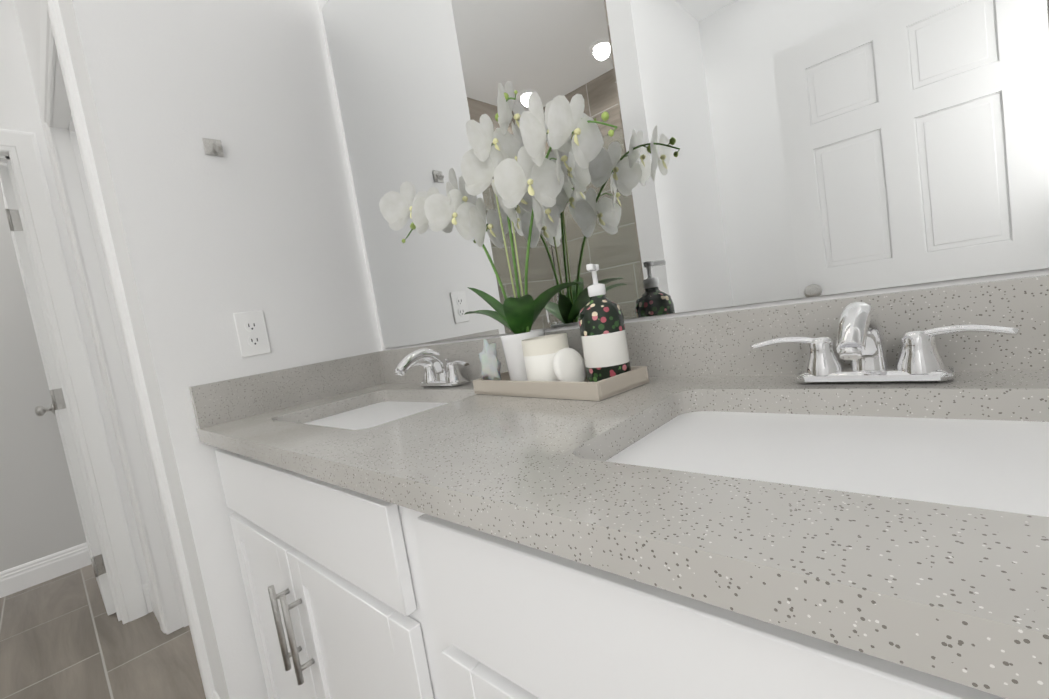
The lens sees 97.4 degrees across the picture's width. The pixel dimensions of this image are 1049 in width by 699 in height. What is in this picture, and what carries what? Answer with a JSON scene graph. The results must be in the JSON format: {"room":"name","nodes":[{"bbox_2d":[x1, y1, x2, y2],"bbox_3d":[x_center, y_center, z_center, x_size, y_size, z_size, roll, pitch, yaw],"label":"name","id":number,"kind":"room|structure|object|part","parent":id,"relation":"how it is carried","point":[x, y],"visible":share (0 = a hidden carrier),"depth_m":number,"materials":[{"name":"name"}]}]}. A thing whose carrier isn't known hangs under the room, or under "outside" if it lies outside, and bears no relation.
{"room":"bathroom","nodes":[
{"label":"bathroom","id":0,"kind":"room"},
{"bbox_2d":[0,163,85,571],"bbox_3d":[-2.803,-0.127,2.753,0.120,2.840,3.940,-5,6,43],"label":"door","id":1,"kind":"structure","parent":0,"point":[40,517],"depth_m":2.60,"materials":[{"name":"grey paint"}]},
{"bbox_2d":[0,542,91,597],"bbox_3d":[-3.178,1.359,2.127,0.016,0.134,2.040,-5,6,43],"label":"baseboard","id":2,"kind":"structure","parent":1,"relation":"attached to","point":[36,572],"depth_m":2.61,"materials":[{"name":"white paint"}]},
{"bbox_2d":[0,0,148,583],"bbox_3d":[-2.643,-0.035,1.311,0.120,2.840,2.040,-5,6,43],"label":"wall","id":3,"kind":"structure","parent":0,"point":[19,108],"depth_m":1.94,"materials":[{"name":"white paint"}]},
{"bbox_2d":[0,165,115,615],"bbox_3d":[-2.330,0.240,2.302,0.816,2.018,0.181,-5,6,43],"label":"room door","id":4,"kind":"structure","parent":3,"relation":"in","point":[58,408],"depth_m":2.04,"materials":[{"name":"white paint"}]},
{"bbox_3d":[-2.583,0.322,2.555,0.094,0.064,0.181,-5,6,43],"label":"knob","id":5,"kind":"part","parent":4,"relation":"part of","materials":[{"name":"silver metal"}]},
{"bbox_2d":[0,129,147,623],"bbox_3d":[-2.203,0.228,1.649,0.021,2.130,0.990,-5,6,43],"label":"door frame","id":6,"kind":"structure","parent":3,"relation":"attached to","point":[21,148],"depth_m":1.96,"materials":[{"name":"white paint"}]},
{"bbox_2d":[0,564,205,698],"bbox_3d":[-0.542,1.133,0.862,5.840,0.050,4.060,-5,6,43],"label":"floor","id":7,"kind":"structure","parent":0,"point":[65,636],"depth_m":1.86,"materials":[{"name":"tile"}]},
{"bbox_2d":[199,379,1048,698],"bbox_3d":[0.032,0.572,0.832,1.698,0.877,0.564,-5,6,43],"label":"bathroom vanity","id":8,"kind":"object","parent":7,"relation":"on","point":[353,590],"depth_m":0.49,"materials":[{"name":"white paint"}]},
{"bbox_2d":[197,375,1048,682],"bbox_3d":[-0.036,0.123,0.800,1.698,0.035,0.553,-5,6,43],"label":"countertop","id":9,"kind":"structure","parent":8,"relation":"on","point":[963,578],"depth_m":0.33,"materials":[{"name":"grey stone"}]},
{"bbox_2d":[297,395,460,426],"bbox_3d":[-0.340,0.240,1.107,0.533,0.174,0.368,-5,6,43],"label":"sink","id":10,"kind":"object","parent":9,"relation":"in","point":[368,412],"depth_m":1.22,"materials":[{"name":"white ceramic"}]},
{"bbox_2d":[389,343,476,394],"bbox_3d":[-0.265,0.052,1.204,0.276,0.109,0.164,-5,6,43],"label":"faucet","id":11,"kind":"object","parent":9,"relation":"on","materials":[{"name":"silver metal"}]},
{"bbox_2d":[473,366,648,400],"bbox_3d":[0.055,0.064,0.925,0.140,0.030,0.360,-13,6,-40],"label":"tray","id":12,"kind":"object","parent":9,"relation":"on","point":[635,376],"visible":0.67,"depth_m":0.82,"materials":[{"name":"beige paint"}]},
{"bbox_2d":[479,339,500,379],"bbox_3d":[-0.075,0.030,1.007,0.047,0.108,0.054,-5,6,43],"label":"glass ornament","id":13,"kind":"object","parent":12,"relation":"on","point":[490,363],"visible":0.85,"depth_m":0.99,"materials":[{"name":"white"}]},
{"bbox_2d":[379,81,616,380],"bbox_3d":[-0.067,-0.217,0.958,0.636,0.602,0.206,-5,6,43],"label":"orchid","id":14,"kind":"object","parent":12,"relation":"on","point":[520,167],"visible":1,"depth_m":0.90,"materials":[{"name":"white plant"}]},
{"bbox_3d":[0.004,0.018,0.994,0.098,0.112,0.098,-5,6,43],"label":"pot","id":15,"kind":"part","parent":14,"relation":"part of","materials":[{"name":"white ceramic"}]},
{"bbox_2d":[521,333,568,380],"bbox_3d":[0.046,0.025,0.902,0.090,0.100,0.090,-5,6,43],"label":"candle","id":16,"kind":"object","parent":12,"relation":"on","point":[539,352],"visible":0.65,"depth_m":0.86,"materials":[{"name":"white wax"}]},
{"bbox_2d":[553,347,586,381],"bbox_3d":[0.084,0.034,0.849,0.034,0.076,0.076,-5,6,43],"label":"disc","id":17,"kind":"object","parent":12,"relation":"on","point":[568,364],"visible":0.77,"depth_m":0.84,"materials":[{"name":"white"}]},
{"bbox_2d":[579,264,630,381],"bbox_3d":[0.139,-0.044,0.830,0.080,0.218,0.082,-8,5,18],"label":"soap bottle","id":18,"kind":"object","parent":12,"relation":"on","point":[603,337],"visible":0.85,"depth_m":0.80,"materials":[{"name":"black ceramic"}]},
{"bbox_2d":[597,395,1048,510],"bbox_3d":[0.335,0.184,0.468,0.520,0.174,0.368,-5,6,43],"label":"sink","id":19,"kind":"object","parent":9,"relation":"in","point":[979,450],"depth_m":0.50,"materials":[{"name":"white ceramic"}]},
{"bbox_2d":[745,293,1028,398],"bbox_3d":[0.411,-0.004,0.565,0.276,0.109,0.164,-5,6,43],"label":"faucet","id":20,"kind":"object","parent":9,"relation":"on","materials":[{"name":"silver metal"}]},
{"bbox_2d":[14,0,268,698],"bbox_3d":[-1.839,-0.221,2.017,2.540,2.840,0.120,-5,6,43],"label":"wall","id":21,"kind":"structure","parent":0,"point":[106,46],"depth_m":1.16,"materials":[{"name":"white paint"}]},
{"bbox_2d":[52,49,188,632],"bbox_3d":[-1.324,0.125,1.620,0.750,2.060,0.122,-5,6,43],"label":"trim","id":22,"kind":"structure","parent":21,"relation":"attached to","point":[75,180],"depth_m":1.83,"materials":[{"name":"white paint"}]},
{"bbox_2d":[36,0,214,698],"bbox_3d":[-1.377,0.102,1.566,0.890,2.130,0.021,-5,6,43],"label":"door frame","id":23,"kind":"structure","parent":21,"relation":"attached to","point":[52,32],"depth_m":1.31,"materials":[{"name":"white paint"}]},
{"bbox_2d":[142,581,153,604],"bbox_3d":[-2.140,1.162,2.510,0.941,0.134,0.030,-5,6,43],"label":"baseboard","id":24,"kind":"structure","parent":21,"relation":"attached to","point":[146,586],"depth_m":2.09,"materials":[{"name":"white paint"}]},
{"bbox_2d":[135,0,381,381],"bbox_3d":[-0.325,-0.452,1.873,0.120,2.840,1.780,-5,6,43],"label":"wall","id":25,"kind":"structure","parent":0,"point":[267,207],"depth_m":1.33,"materials":[{"name":"white paint"}]},
{"bbox_2d":[202,138,223,156],"bbox_3d":[-0.829,-0.547,1.233,0.045,0.044,0.044,-5,6,43],"label":"hook","id":26,"kind":"object","parent":25,"relation":"attached to","point":[213,147],"visible":0.98,"depth_m":1.24,"materials":[{"name":"silver metal"}]},
{"bbox_2d":[233,310,270,357],"bbox_3d":[-0.758,-0.045,1.286,0.008,0.124,0.076,-5,6,43],"label":"electrical outlet","id":27,"kind":"object","parent":25,"relation":"attached to","point":[252,333],"visible":1,"depth_m":1.28,"materials":[{"name":"white plastic"}]},
{"bbox_2d":[189,351,384,426],"bbox_3d":[-0.661,0.104,1.364,0.020,0.108,0.530,-5,6,43],"label":"backsplash","id":28,"kind":"structure","parent":25,"relation":"attached to","point":[221,401],"depth_m":1.31,"materials":[{"name":"grey stone"}]},
{"bbox_2d":[381,275,1048,382],"bbox_3d":[0.131,0.008,0.987,1.698,0.108,0.020,-5,6,43],"label":"backsplash","id":29,"kind":"structure","parent":25,"relation":"attached to","point":[711,344],"depth_m":0.71,"materials":[{"name":"grey stone"}]},
{"bbox_2d":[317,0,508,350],"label":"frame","id":30,"kind":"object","parent":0,"point":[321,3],"depth_m":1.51,"materials":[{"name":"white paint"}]},
{"bbox_2d":[624,268,1048,322],"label":"frame","id":31,"kind":"object","parent":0,"point":[895,288],"depth_m":0.66,"materials":[{"name":"white paint"}]},
{"bbox_2d":[322,0,1048,347],"bbox_3d":[0.043,-0.592,0.941,1.650,1.092,0.006,-5,6,43],"label":"mirror","id":32,"kind":"object","parent":31,"relation":"attached to","point":[762,150],"visible":0.88,"depth_m":0.76,"materials":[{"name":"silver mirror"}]}
]}

